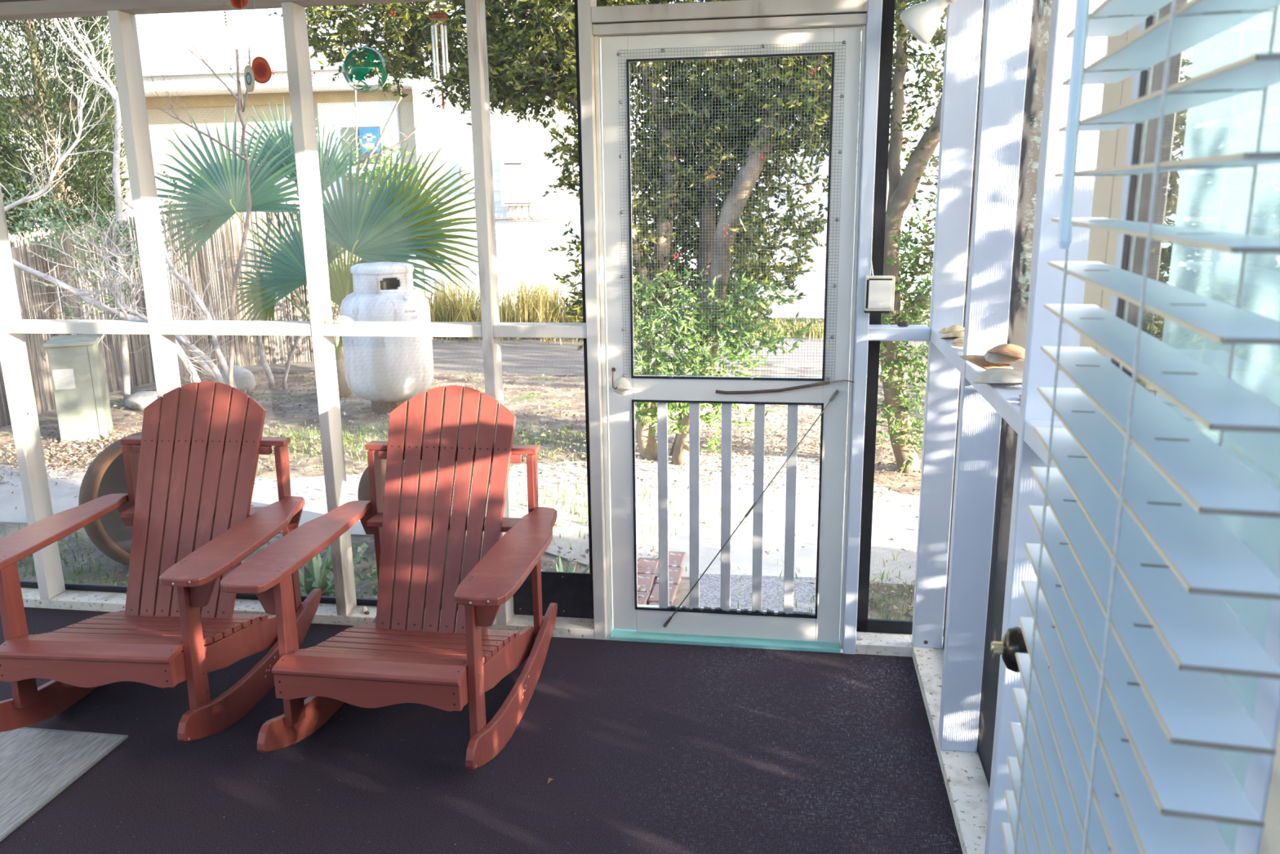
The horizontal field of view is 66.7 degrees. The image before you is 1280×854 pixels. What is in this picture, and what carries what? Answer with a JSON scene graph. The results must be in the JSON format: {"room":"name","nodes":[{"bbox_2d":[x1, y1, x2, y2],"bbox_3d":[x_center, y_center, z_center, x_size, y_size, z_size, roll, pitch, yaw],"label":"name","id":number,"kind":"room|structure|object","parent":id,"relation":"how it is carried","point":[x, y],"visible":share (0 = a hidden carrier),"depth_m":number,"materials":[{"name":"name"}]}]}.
{"room":"screened porch","nodes":[
{"label":"screened porch","id":0,"kind":"room"},
{"bbox_2d":[0,607,962,853],"bbox_3d":[-2.005,1.195,1.707,5.272,0.060,4.000,1,14,9],"label":"floor","id":1,"kind":"structure","parent":0,"point":[646,748],"depth_m":2.62,"materials":[{"name":"carpet"}]},
{"bbox_2d":[0,727,128,841],"bbox_3d":[-2.418,1.094,2.008,1.612,0.007,1.912,1,14,9],"label":"rug","id":2,"kind":"object","parent":1,"relation":"on","point":[37,765],"visible":1,"depth_m":2.67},
{"bbox_2d":[0,381,321,742],"bbox_3d":[-1.465,0.384,2.965,0.778,0.922,0.900,0,13,5],"label":"rocking chair","id":3,"kind":"object","parent":1,"relation":"on","point":[190,482],"visible":0.98,"depth_m":3.02,"materials":[{"name":"red paint"}]},
{"bbox_2d":[21,586,594,639],"bbox_3d":[-2.225,0.662,3.752,4.198,0.036,0.110,1,14,9],"label":"sill","id":4,"kind":"structure","parent":1,"relation":"on","point":[565,627],"depth_m":3.58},
{"bbox_2d":[0,184,65,599],"bbox_3d":[-2.273,-0.360,3.503,0.041,2.069,0.090,1,14,9],"label":"post","id":5,"kind":"object","parent":4,"relation":"on","point":[14,359],"visible":0.94,"depth_m":3.56,"materials":[{"name":"white paint"}]},
{"bbox_2d":[0,361,38,588],"bbox_3d":[-2.560,-0.399,3.599,0.600,2.109,0.016,1,14,9],"label":"screen","id":6,"kind":"object","parent":5,"relation":"attached to","point":[24,584],"visible":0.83,"depth_m":3.73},
{"bbox_2d":[0,16,157,593],"bbox_3d":[-1.967,-0.386,3.509,0.600,2.109,0.016,1,14,9],"label":"screen","id":7,"kind":"object","parent":5,"relation":"attached to","point":[77,586],"visible":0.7,"depth_m":3.46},
{"bbox_2d":[106,9,181,398],"bbox_3d":[-1.680,-0.346,3.413,0.040,2.069,0.090,1,14,9],"label":"post","id":8,"kind":"object","parent":4,"relation":"on","point":[122,25],"visible":0.57,"depth_m":3.29,"materials":[{"name":"white paint"}]},
{"bbox_2d":[4,319,149,334],"bbox_3d":[-1.976,-0.357,3.458,0.562,0.040,0.087,1,14,9],"label":"rail","id":9,"kind":"object","parent":8,"relation":"attached to","point":[22,326],"visible":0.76,"depth_m":3.42,"materials":[{"name":"white paint"}]},
{"bbox_2d":[158,320,311,335],"bbox_3d":[-1.383,-0.343,3.368,0.563,0.040,0.087,1,14,9],"label":"rail","id":10,"kind":"object","parent":8,"relation":"attached to","point":[174,326],"visible":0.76,"depth_m":3.33,"materials":[{"name":"white paint"}]},
{"bbox_2d":[134,8,336,604],"bbox_3d":[-1.374,-0.372,3.418,0.601,2.109,0.016,1,14,9],"label":"screen","id":11,"kind":"object","parent":4,"relation":"on","point":[325,599],"visible":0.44,"depth_m":3.33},
{"bbox_2d":[281,2,356,615],"bbox_3d":[-1.086,-0.333,3.322,0.040,2.069,0.090,1,14,9],"label":"post","id":12,"kind":"object","parent":4,"relation":"on","point":[294,15],"visible":0.94,"depth_m":3.26,"materials":[{"name":"white paint"}]},
{"bbox_2d":[305,0,489,610],"bbox_3d":[-0.781,-0.359,3.328,0.598,2.109,0.016,1,14,9],"label":"screen","id":13,"kind":"object","parent":12,"relation":"attached to","point":[370,602],"visible":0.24,"depth_m":3.23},
{"bbox_2d":[465,0,513,624],"bbox_3d":[-0.495,-0.320,3.232,0.040,2.069,0.090,1,14,9],"label":"post","id":14,"kind":"object","parent":4,"relation":"on","point":[475,11],"visible":0.72,"depth_m":3.11,"materials":[{"name":"white paint"}]},
{"bbox_2d":[0,0,448,21],"bbox_3d":[-2.362,-1.387,3.271,4.380,0.040,0.089,1,14,9],"label":"beam","id":15,"kind":"structure","parent":14,"relation":"attached to","point":[42,9],"depth_m":3.13,"materials":[{"name":"paint"}]},
{"bbox_2d":[321,320,482,337],"bbox_3d":[-0.790,-0.330,3.278,0.560,0.040,0.087,1,14,9],"label":"rail","id":16,"kind":"object","parent":14,"relation":"attached to","point":[410,329],"visible":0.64,"depth_m":3.24,"materials":[{"name":"white paint"}]},
{"bbox_2d":[336,315,354,324],"bbox_3d":[-0.999,-0.363,3.292,0.060,0.029,0.050,-1,13,-1],"label":"shell","id":17,"kind":"object","parent":16,"relation":"on","point":[341,319],"visible":1,"depth_m":3.28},
{"bbox_2d":[484,0,592,613],"bbox_3d":[-0.312,-0.348,3.257,0.352,2.109,0.016,1,14,9],"label":"screen","id":18,"kind":"object","parent":14,"relation":"attached to","point":[575,49],"visible":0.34,"depth_m":3.19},
{"bbox_2d":[493,322,586,337],"bbox_3d":[-0.321,-0.319,3.206,0.314,0.040,0.087,1,14,9],"label":"rail","id":19,"kind":"object","parent":14,"relation":"attached to","point":[504,330],"visible":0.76,"depth_m":3.17,"materials":[{"name":"white paint"}]},
{"bbox_2d":[513,570,593,618],"bbox_3d":[-0.301,0.598,3.471,0.313,0.169,0.012,1,14,9],"label":"panel","id":20,"kind":"object","parent":14,"relation":"attached to","point":[573,593],"visible":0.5,"depth_m":3.46,"materials":[{"name":"metal"}]},
{"bbox_2d":[220,385,557,768],"bbox_3d":[-0.643,0.403,2.836,0.778,0.922,0.900,1,14,9],"label":"rocking chair","id":21,"kind":"object","parent":1,"relation":"on","point":[386,660],"visible":1,"depth_m":2.92,"materials":[{"name":"red paint"}]},
{"bbox_2d":[577,0,607,639],"bbox_3d":[-0.146,-0.313,3.177,0.042,2.145,0.093,1,14,9],"label":"post","id":22,"kind":"object","parent":1,"relation":"on","point":[586,38],"visible":0.78,"depth_m":3.12,"materials":[{"name":"white paint"}]},
{"bbox_2d":[594,35,613,635],"bbox_3d":[-0.116,-0.234,3.207,0.014,1.975,0.055,1,14,9],"label":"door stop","id":23,"kind":"object","parent":22,"relation":"attached to","point":[597,49],"visible":0.92,"depth_m":3.17,"materials":[{"name":"beige paint"}]},
{"bbox_2d":[599,0,737,6],"bbox_3d":[0.271,-1.312,2.934,0.850,0.100,0.016,1,14,9],"label":"screen","id":24,"kind":"object","parent":22,"relation":"attached to","point":[609,1],"visible":0.02,"depth_m":2.97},
{"bbox_2d":[591,0,867,24],"bbox_3d":[0.261,-1.235,2.890,0.810,0.044,0.089,1,14,9],"label":"beam","id":25,"kind":"structure","parent":22,"relation":"attached to","point":[740,9],"depth_m":2.85,"materials":[{"name":"white paint"}]},
{"bbox_2d":[591,13,867,38],"bbox_3d":[0.262,-1.196,2.903,0.810,0.029,0.081,1,14,9],"label":"door frame","id":26,"kind":"object","parent":25,"relation":"attached to","point":[843,20],"visible":0.8,"depth_m":2.87,"materials":[{"name":"white paint"}]},
{"bbox_2d":[609,627,839,653],"bbox_3d":[0.293,0.738,3.378,0.786,0.034,0.120,1,14,9],"label":"threshold","id":27,"kind":"object","parent":1,"relation":"on","point":[618,634],"visible":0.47,"depth_m":3.33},
{"bbox_2d":[842,0,882,653],"bbox_3d":[0.693,-0.294,3.048,0.042,2.145,0.096,1,14,9],"label":"post","id":28,"kind":"object","parent":1,"relation":"on","point":[873,26],"visible":0.8,"depth_m":3.00,"materials":[{"name":"white paint"}]},
{"bbox_2d":[600,27,861,642],"bbox_3d":[0.277,-0.227,3.118,0.774,1.948,0.064,1,14,9],"label":"door","id":29,"kind":"structure","parent":28,"relation":"attached to","point":[844,44],"depth_m":3.12,"materials":[{"name":"beige paint"}]},
{"bbox_2d":[662,389,839,626],"bbox_3d":[0.356,0.287,3.221,0.569,0.844,0.014,1,14,9],"label":"rod","id":30,"kind":"object","parent":29,"relation":"attached to","point":[837,391],"visible":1,"depth_m":3.21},
{"bbox_2d":[715,379,854,394],"bbox_3d":[0.458,-0.127,3.090,0.437,0.055,0.018,2,14,11],"label":"spring","id":31,"kind":"object","parent":29,"relation":"attached to","point":[828,382],"visible":1,"depth_m":3.09,"materials":[{"name":"black metal"}]},
{"bbox_2d":[839,25,866,648],"bbox_3d":[0.672,-0.216,3.087,0.010,1.975,0.055,1,14,9],"label":"door stop","id":32,"kind":"object","parent":28,"relation":"attached to","point":[864,28],"visible":1,"depth_m":3.04,"materials":[{"name":"beige paint"}]},
{"bbox_2d":[863,132,895,313],"bbox_3d":[0.721,-0.830,2.849,0.086,0.988,0.046,1,14,9],"label":"box","id":33,"kind":"object","parent":28,"relation":"attached to","point":[879,291],"visible":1,"depth_m":2.93,"materials":[{"name":"beige plastic"}]},
{"bbox_2d":[868,324,930,341],"bbox_3d":[0.805,-0.294,3.035,0.184,0.040,0.087,1,14,9],"label":"rail","id":34,"kind":"object","parent":28,"relation":"attached to","point":[876,332],"visible":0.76,"depth_m":3.00,"materials":[{"name":"white paint"}]},
{"bbox_2d":[897,321,909,326],"bbox_3d":[0.819,-0.320,3.026,0.036,0.018,0.019,1,14,9],"label":"chip","id":35,"kind":"object","parent":34,"relation":"on","point":[900,323],"visible":1,"depth_m":3.02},
{"bbox_2d":[856,0,946,635],"bbox_3d":[0.819,-0.323,3.084,0.233,2.109,0.016,1,14,9],"label":"screen","id":36,"kind":"object","parent":28,"relation":"attached to","point":[865,624],"visible":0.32,"depth_m":3.09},
{"bbox_2d":[855,631,912,656],"bbox_3d":[0.821,0.731,3.288,0.184,0.036,0.110,1,14,9],"label":"baseboard","id":37,"kind":"structure","parent":1,"relation":"on","point":[872,643],"depth_m":3.25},
{"bbox_2d":[909,634,989,853],"bbox_3d":[0.760,1.048,1.959,0.110,0.036,2.830,1,14,9],"label":"sill","id":38,"kind":"structure","parent":1,"relation":"on","point":[967,788],"depth_m":2.52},
{"bbox_2d":[911,0,983,648],"bbox_3d":[0.939,-0.301,2.983,0.097,2.109,0.040,1,14,9],"label":"post","id":39,"kind":"object","parent":38,"relation":"on","point":[964,18],"visible":0.94,"depth_m":2.94,"materials":[{"name":"white paint"}]},
{"bbox_2d":[930,328,963,373],"bbox_3d":[0.891,-0.213,2.691,0.088,0.040,0.582,1,14,9],"label":"rail","id":40,"kind":"object","parent":39,"relation":"attached to","point":[952,353],"visible":0.38,"depth_m":2.66,"materials":[{"name":"white paint"}]},
{"bbox_2d":[940,331,959,338],"bbox_3d":[0.886,-0.258,2.756,0.067,0.026,0.056,4,14,21],"label":"scallop shell","id":41,"kind":"object","parent":40,"relation":"on","point":[948,335],"visible":0.37,"depth_m":2.75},
{"bbox_2d":[944,324,964,333],"bbox_3d":[0.910,-0.284,2.810,0.060,0.023,0.071,1,13,6],"label":"scallop shell","id":42,"kind":"object","parent":40,"relation":"on","point":[953,328],"visible":0.98,"depth_m":2.79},
{"bbox_2d":[951,337,964,345],"bbox_3d":[0.853,-0.223,2.561,0.063,0.025,0.052,3,14,15],"label":"scallop shell","id":43,"kind":"object","parent":40,"relation":"on","point":[957,340],"visible":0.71,"depth_m":2.55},
{"bbox_2d":[951,330,964,337],"bbox_3d":[0.893,-0.254,2.690,0.054,0.022,0.065,9,17,36],"label":"scallop shell","id":44,"kind":"object","parent":40,"relation":"on","point":[960,334],"visible":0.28,"depth_m":2.67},
{"bbox_2d":[942,0,1039,717],"bbox_3d":[0.950,-0.228,2.679,0.016,2.109,0.620,1,14,9],"label":"screen","id":45,"kind":"object","parent":39,"relation":"attached to","point":[984,1],"visible":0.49,"depth_m":2.89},
{"bbox_2d":[937,0,1032,751],"bbox_3d":[0.845,-0.158,2.388,0.097,2.109,0.039,1,14,9],"label":"post","id":46,"kind":"object","parent":38,"relation":"on","point":[1007,23],"visible":0.94,"depth_m":2.36,"materials":[{"name":"white paint"}]},
{"bbox_2d":[964,362,1022,433],"bbox_3d":[0.796,-0.070,2.091,0.088,0.040,0.590,1,14,9],"label":"rail","id":47,"kind":"object","parent":46,"relation":"attached to","point":[1005,398],"visible":0.41,"depth_m":2.03,"materials":[{"name":"white paint"}]},
{"bbox_2d":[959,355,1013,369],"bbox_3d":[0.788,-0.132,2.200,0.112,0.060,0.133,-13,18,-43],"label":"shell","id":48,"kind":"object","parent":47,"relation":"on","point":[978,360],"visible":0.38,"depth_m":2.16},
{"bbox_2d":[983,351,1020,364],"bbox_3d":[0.808,-0.161,2.157,0.086,0.032,0.070,-1,13,1],"label":"shell","id":49,"kind":"object","parent":48,"relation":"on","point":[996,358],"visible":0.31,"depth_m":2.13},
{"bbox_2d":[986,343,1025,360],"bbox_3d":[0.822,-0.162,2.147,0.106,0.050,0.126,4,14,19],"label":"shell","id":50,"kind":"object","parent":48,"relation":"on","point":[1010,349],"visible":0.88,"depth_m":2.10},
{"bbox_2d":[972,368,1022,383],"bbox_3d":[0.793,-0.105,2.091,0.147,0.042,0.123,5,15,25],"label":"shell","id":51,"kind":"object","parent":47,"relation":"on","point":[992,375],"visible":0.88,"depth_m":2.06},
{"bbox_2d":[977,0,1052,786],"bbox_3d":[0.855,-0.084,2.078,0.016,2.109,0.630,1,14,9],"label":"screen","id":52,"kind":"object","parent":46,"relation":"attached to","point":[986,731],"visible":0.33,"depth_m":2.29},
{"bbox_2d":[984,0,1107,853],"bbox_3d":[0.750,-0.013,1.785,0.097,2.109,0.039,1,14,9],"label":"door","id":53,"kind":"structure","parent":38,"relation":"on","point":[1046,283],"depth_m":1.73,"materials":[{"name":"white paint"}]},
{"bbox_2d":[1023,419,1066,467],"bbox_3d":[0.708,0.064,1.534,0.088,0.040,0.492,1,14,9],"label":"rail","id":54,"kind":"object","parent":53,"relation":"attached to","point":[1031,438],"visible":0.22,"depth_m":1.72,"materials":[{"name":"white paint"}]},
{"bbox_2d":[1146,0,1195,395],"bbox_3d":[0.769,0.047,1.530,0.016,2.109,0.510,1,14,9],"label":"screen","id":55,"kind":"object","parent":53,"relation":"attached to","point":[1191,48],"visible":0.02,"depth_m":1.35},
{"bbox_2d":[990,0,1279,853],"bbox_3d":[0.417,0.264,0.857,0.124,2.040,0.857,3,14,14],"label":"door","id":56,"kind":"structure","parent":1,"relation":"on","point":[1215,199],"depth_m":0.78,"materials":[{"name":"beige paint"}]},
{"bbox_2d":[1000,0,1279,853],"bbox_3d":[0.367,0.053,0.762,0.076,1.441,0.557,3,14,14],"label":"blind","id":57,"kind":"object","parent":56,"relation":"hanging from","point":[1126,707],"visible":1,"depth_m":0.65,"materials":[{"name":"plastic"}]},
{"bbox_2d":[1155,4,1279,853],"bbox_3d":[0.462,0.184,0.802,0.003,1.660,0.420,3,14,14],"label":"window pane","id":58,"kind":"object","parent":56,"relation":"hanging from","point":[1215,199],"depth_m":0.74,"materials":[{"name":"glass"}]},
{"bbox_3d":[-1.935,-1.217,1.643,5.722,0.060,3.310,1,14,9],"label":"ceiling","id":59,"kind":"structure","parent":0,"visible":0},
{"bbox_2d":[0,0,40,2],"bbox_3d":[-1.774,-1.476,3.189,5.562,0.155,0.090,1,14,9],"label":"trim","id":60,"kind":"structure","parent":59,"relation":"attached to","point":[1,1],"depth_m":3.21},
{"bbox_2d":[222,0,231,75],"bbox_3d":[-1.272,-1.295,2.971,0.006,0.420,0.006,7,16,30],"label":"string","id":61,"kind":"object","parent":59,"relation":"hanging from","point":[224,6],"visible":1,"depth_m":2.98,"materials":[{"name":"brown fabric"}]},
{"bbox_2d":[231,8,243,107],"bbox_3d":[-1.247,-1.248,2.979,0.005,0.515,0.056,-5,14,-18],"label":"slice","id":62,"kind":"object","parent":59,"relation":"hanging from","point":[239,82],"visible":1,"depth_m":3.01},
{"bbox_2d":[230,0,248,8],"bbox_3d":[-1.223,-1.388,2.941,0.052,0.227,0.005,0,13,3],"label":"slice","id":63,"kind":"object","parent":59,"relation":"hanging from","point":[236,3],"visible":1,"depth_m":2.96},
{"bbox_2d":[241,5,254,92],"bbox_3d":[-1.208,-1.266,2.955,0.048,0.471,0.005,8,16,34],"label":"slice","id":64,"kind":"object","parent":59,"relation":"hanging from","point":[249,77],"visible":1,"depth_m":3.00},
{"bbox_2d":[251,0,271,84],"bbox_3d":[-1.172,-1.280,2.959,0.059,0.446,0.005,-5,14,-17],"label":"ornament","id":65,"kind":"object","parent":59,"relation":"hanging from","point":[260,67],"visible":1,"depth_m":3.00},
{"bbox_2d":[342,0,388,93],"bbox_3d":[-0.836,-1.254,2.912,0.136,0.481,0.136,1,14,9],"label":"glass ball","id":66,"kind":"object","parent":59,"relation":"hanging from","point":[358,71],"visible":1,"depth_m":2.93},
{"bbox_2d":[428,0,448,109],"bbox_3d":[-0.599,-1.223,2.882,0.054,0.537,0.054,7,16,30],"label":"wind chime","id":67,"kind":"object","parent":59,"relation":"hanging from","point":[434,16],"visible":1,"depth_m":2.90,"materials":[{"name":"white metal"}]},
{"bbox_2d":[899,0,956,44],"bbox_3d":[0.855,-1.294,2.680,0.256,0.446,0.116,3,14,14],"label":"lamp","id":68,"kind":"object","parent":59,"relation":"attached to","point":[922,20],"visible":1,"depth_m":2.69,"materials":[{"name":"white glass"}]},
{"label":"outside","id":69,"kind":"structure","parent":0,"visible":0},
{"bbox_2d":[0,453,1012,591],"bbox_3d":[-0.333,0.463,5.507,13.000,0.062,2.350,1,14,9],"label":"concrete path","id":70,"kind":"structure","parent":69,"point":[807,500],"depth_m":5.33,"materials":[{"name":"concrete"}]},
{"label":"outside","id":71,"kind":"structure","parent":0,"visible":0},
{"bbox_2d":[37,330,1161,376],"bbox_3d":[0.546,-0.818,10.855,15.374,0.060,2.950,0,13,2],"label":"road","id":72,"kind":"structure","parent":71,"point":[815,348],"depth_m":10.58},
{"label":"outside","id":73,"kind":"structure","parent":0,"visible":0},
{"bbox_2d":[0,301,1162,759],"bbox_3d":[-2.969,-0.786,11.267,36.000,0.200,33.000,1,14,9],"label":"ground","id":74,"kind":"structure","parent":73,"point":[683,588],"depth_m":7.40,"materials":[{"name":"beige soil"}]},
{"bbox_2d":[0,16,130,334],"bbox_3d":[-6.867,-3.583,11.136,2.085,5.414,2.117,-1,13,-2],"label":"cedar tree","id":75,"kind":"object","parent":74,"relation":"on","point":[94,16],"visible":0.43,"depth_m":10.89,"materials":[{"name":"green plant"}]},
{"bbox_2d":[42,333,113,442],"bbox_3d":[-4.127,-0.286,7.175,0.330,0.750,0.340,-6,14,-19],"label":"utility box","id":76,"kind":"object","parent":74,"relation":"on","point":[87,334],"visible":0.46,"depth_m":7.06,"materials":[{"name":"green metal"}]},
{"bbox_2d":[46,16,144,405],"bbox_3d":[-4.369,-2.006,7.970,1.049,3.739,0.745,1,14,9],"label":"shrub","id":77,"kind":"object","parent":74,"relation":"on","point":[98,16],"visible":0.42,"depth_m":7.84,"materials":[{"name":"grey plant"}]},
{"bbox_2d":[78,431,142,565],"bbox_3d":[-2.364,0.341,4.714,0.424,0.664,0.670,11,18,40],"label":"bowl","id":78,"kind":"object","parent":74,"relation":"on","point":[140,432],"visible":0.09,"depth_m":4.50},
{"bbox_2d":[0,24,234,382],"bbox_3d":[-4.149,-1.417,7.307,2.055,2.913,1.019,1,14,9],"label":"shrub","id":79,"kind":"object","parent":74,"relation":"on","point":[42,24],"visible":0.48,"depth_m":7.27,"materials":[{"name":"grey plant"}]},
{"bbox_2d":[124,391,157,409],"bbox_3d":[-4.165,-0.219,8.262,0.466,0.167,0.233,1,14,9],"label":"stone block","id":80,"kind":"object","parent":74,"relation":"on","point":[147,391],"visible":0.26,"depth_m":8.18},
{"bbox_2d":[0,208,358,427],"bbox_3d":[-4.538,-1.094,8.616,1.150,1.668,4.881,6,15,25],"label":"fence","id":81,"kind":"object","parent":74,"relation":"on","point":[183,208],"visible":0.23,"depth_m":9.40,"materials":[{"name":"wood"}]},
{"bbox_2d":[1,170,233,338],"bbox_3d":[-4.676,-1.465,8.174,2.280,1.384,1.101,-1,13,-2],"label":"vine","id":82,"kind":"object","parent":81,"relation":"attached to","point":[20,171],"visible":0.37,"depth_m":8.04,"materials":[{"name":"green plant"}]},
{"bbox_2d":[146,8,285,386],"bbox_3d":[-3.132,-1.641,7.453,1.043,3.237,0.680,1,14,9],"label":"sapling","id":83,"kind":"object","parent":74,"relation":"on","point":[248,33],"visible":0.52,"depth_m":7.32,"materials":[{"name":"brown plant"}]},
{"bbox_2d":[97,170,346,389],"bbox_3d":[-3.516,-1.267,8.440,1.586,2.098,1.675,6,15,27],"label":"shrub","id":84,"kind":"object","parent":74,"relation":"on","point":[268,231],"visible":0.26,"depth_m":8.16,"materials":[{"name":"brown plant"}]},
{"bbox_2d":[221,364,255,393],"bbox_3d":[-3.653,-0.422,8.811,0.356,0.285,0.226,1,14,9],"label":"stone block","id":85,"kind":"object","parent":74,"relation":"on","point":[233,365],"visible":0.37,"depth_m":8.72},
{"bbox_2d":[38,529,466,625],"bbox_3d":[-1.892,0.650,4.222,2.706,0.605,1.053,1,14,9],"label":"ivy patch","id":86,"kind":"object","parent":74,"relation":"on","point":[353,546],"visible":0.02,"depth_m":4.05,"materials":[{"name":"green plant"}]},
{"bbox_2d":[155,96,503,397],"bbox_3d":[-2.677,-1.536,8.357,3.203,2.597,0.853,3,14,17],"label":"palmetto","id":87,"kind":"object","parent":74,"relation":"on","point":[285,115],"visible":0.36,"depth_m":8.23,"materials":[{"name":"green plant"}]},
{"bbox_2d":[298,544,376,595],"bbox_3d":[-1.375,0.636,4.213,0.421,0.238,0.458,-6,14,-20],"label":"aloe plant","id":88,"kind":"object","parent":74,"relation":"on","point":[326,554],"visible":0.21,"depth_m":4.20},
{"bbox_2d":[357,466,370,500],"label":"bowl","id":89,"kind":"object","parent":74,"relation":"on","point":[364,485],"depth_m":4.57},
{"bbox_2d":[330,72,431,320],"bbox_3d":[-2.533,-1.975,9.378,1.201,2.982,0.444,3,14,16],"label":"sapling","id":90,"kind":"object","parent":74,"relation":"on","point":[355,95],"visible":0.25,"depth_m":9.15,"materials":[{"name":"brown plant"}]},
{"bbox_2d":[328,138,439,338],"bbox_3d":[-2.697,-1.744,9.515,1.528,2.122,1.208,1,14,9],"label":"shrub","id":91,"kind":"object","parent":74,"relation":"on","point":[406,153],"visible":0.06,"depth_m":9.52,"materials":[{"name":"green plant"}]},
{"bbox_2d":[381,458,386,503],"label":"bowl","id":92,"kind":"object","parent":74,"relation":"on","point":[383,477],"depth_m":4.51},
{"bbox_2d":[340,262,434,413],"bbox_3d":[-2.062,-0.733,7.933,0.710,1.215,0.710,1,14,9],"label":"propane tank","id":93,"kind":"object","parent":74,"relation":"on","point":[390,263],"visible":0.56,"depth_m":7.67,"materials":[{"name":"metal"}]},
{"bbox_2d":[0,0,909,327],"bbox_3d":[-4.452,-5.321,15.148,16.300,6.870,5.900,1,14,9],"label":"house","id":94,"kind":"structure","parent":74,"relation":"on","point":[793,308],"depth_m":12.89,"materials":[{"name":"beige"}]},
{"bbox_2d":[359,127,380,152],"bbox_3d":[-3.646,-3.866,13.110,0.270,0.320,0.012,1,14,9],"label":"poster","id":95,"kind":"object","parent":94,"relation":"attached to","point":[372,128],"depth_m":13.09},
{"bbox_2d":[458,160,474,191],"bbox_3d":[-2.236,-3.280,12.723,0.240,0.400,0.210,1,14,9],"label":"electric meter","id":96,"kind":"object","parent":94,"relation":"attached to","point":[470,162],"visible":0.44,"depth_m":12.64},
{"bbox_2d":[436,250,581,268],"bbox_3d":[-1.746,-2.322,12.690,2.281,0.497,0.107,2,14,10],"label":"pipe","id":97,"kind":"object","parent":94,"relation":"attached to","point":[565,256],"visible":0.23,"depth_m":12.66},
{"bbox_2d":[472,154,550,220],"bbox_3d":[-1.714,-3.118,12.684,1.050,0.831,0.202,1,14,9],"label":"water heater","id":98,"kind":"object","parent":94,"relation":"attached to","point":[515,155],"visible":0.7,"depth_m":12.57,"materials":[{"name":"white metal"}]},
{"bbox_2d":[333,263,643,342],"bbox_3d":[-1.703,-1.676,12.502,5.612,0.928,3.645,-1,13,1],"label":"grass","id":99,"kind":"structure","parent":74,"relation":"on","point":[518,278],"depth_m":12.02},
{"bbox_2d":[3,405,1002,684],"bbox_3d":[-0.672,0.382,5.646,7.004,0.066,4.322,1,14,9],"label":"weeds","id":100,"kind":"object","parent":74,"relation":"on","point":[644,493],"visible":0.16,"depth_m":5.40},
{"bbox_2d":[0,368,1016,662],"bbox_3d":[-0.786,0.179,6.557,9.404,0.113,5.958,1,14,9],"label":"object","id":101,"kind":"structure","parent":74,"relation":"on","point":[706,427],"depth_m":6.63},
{"bbox_2d":[267,0,862,465],"bbox_3d":[-0.418,-1.460,6.122,3.692,3.647,1.640,-1,13,-1],"label":"tree","id":102,"kind":"object","parent":74,"relation":"on","point":[646,415],"visible":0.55,"depth_m":5.85,"materials":[{"name":"green plant"}]},
{"bbox_2d":[541,553,589,573],"bbox_3d":[-0.342,0.651,4.152,0.363,0.206,0.350,-13,18,-42],"label":"aloe plant","id":103,"kind":"object","parent":74,"relation":"on","point":[559,560],"visible":0.08,"depth_m":4.21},
{"bbox_2d":[637,591,650,604],"bbox_3d":[-0.024,0.754,4.155,0.104,0.030,0.192,2,14,11],"label":"paver","id":104,"kind":"object","parent":74,"relation":"on","point":[643,600],"visible":0.17,"depth_m":4.17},
{"bbox_2d":[636,573,654,593],"bbox_3d":[0.006,0.706,4.352,0.104,0.030,0.192,1,13,7],"label":"paver","id":105,"kind":"object","parent":74,"relation":"on","point":[646,580],"visible":0.44,"depth_m":4.35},
{"bbox_2d":[636,557,658,574],"bbox_3d":[0.032,0.659,4.550,0.104,0.030,0.192,1,14,9],"label":"paver","id":106,"kind":"object","parent":74,"relation":"on","point":[649,565],"visible":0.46,"depth_m":4.54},
{"bbox_2d":[648,583,677,604],"bbox_3d":[0.101,0.733,4.234,0.104,0.030,0.192,2,14,10],"label":"paver","id":107,"kind":"object","parent":74,"relation":"on","point":[673,588],"visible":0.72,"depth_m":4.22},
{"bbox_2d":[655,566,683,587],"bbox_3d":[0.134,0.686,4.431,0.104,0.030,0.192,1,14,9],"label":"paver","id":108,"kind":"object","parent":74,"relation":"on","point":[674,573],"visible":0.57,"depth_m":4.41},
{"bbox_2d":[668,551,685,567],"bbox_3d":[0.157,0.638,4.629,0.104,0.030,0.192,2,14,10],"label":"paver","id":109,"kind":"object","parent":74,"relation":"on","point":[676,558],"visible":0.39,"depth_m":4.62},
{"bbox_2d":[699,573,843,653],"bbox_3d":[0.512,0.823,3.936,0.640,0.066,1.020,1,14,9],"label":"concrete pad","id":110,"kind":"object","parent":74,"relation":"on","point":[709,584],"visible":0.14,"depth_m":4.22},
{"bbox_2d":[691,314,925,344],"bbox_3d":[2.002,-1.251,12.035,2.960,0.218,1.740,1,14,9],"label":"grass","id":111,"kind":"structure","parent":74,"relation":"on","point":[811,330],"depth_m":11.89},
{"bbox_2d":[856,0,1048,475],"bbox_3d":[1.759,-1.391,5.822,1.213,3.520,1.441,-7,15,-24],"label":"tree","id":112,"kind":"object","parent":74,"relation":"on","point":[903,30],"visible":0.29,"depth_m":5.76,"materials":[{"name":"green plant"}]},
{"bbox_2d":[898,0,1194,302],"bbox_3d":[8.007,-4.852,15.636,8.200,5.400,3.400,1,14,9],"label":"house","id":113,"kind":"structure","parent":74,"relation":"on","point":[913,78],"depth_m":14.96,"materials":[{"name":"paint"}]},
{"bbox_2d":[1013,29,1192,395],"bbox_3d":[4.006,-1.954,6.546,2.477,4.404,10.255,1,14,9],"label":"tree","id":114,"kind":"object","parent":74,"relation":"on","point":[1048,29],"visible":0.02,"depth_m":6.84,"materials":[{"name":"green plant"}]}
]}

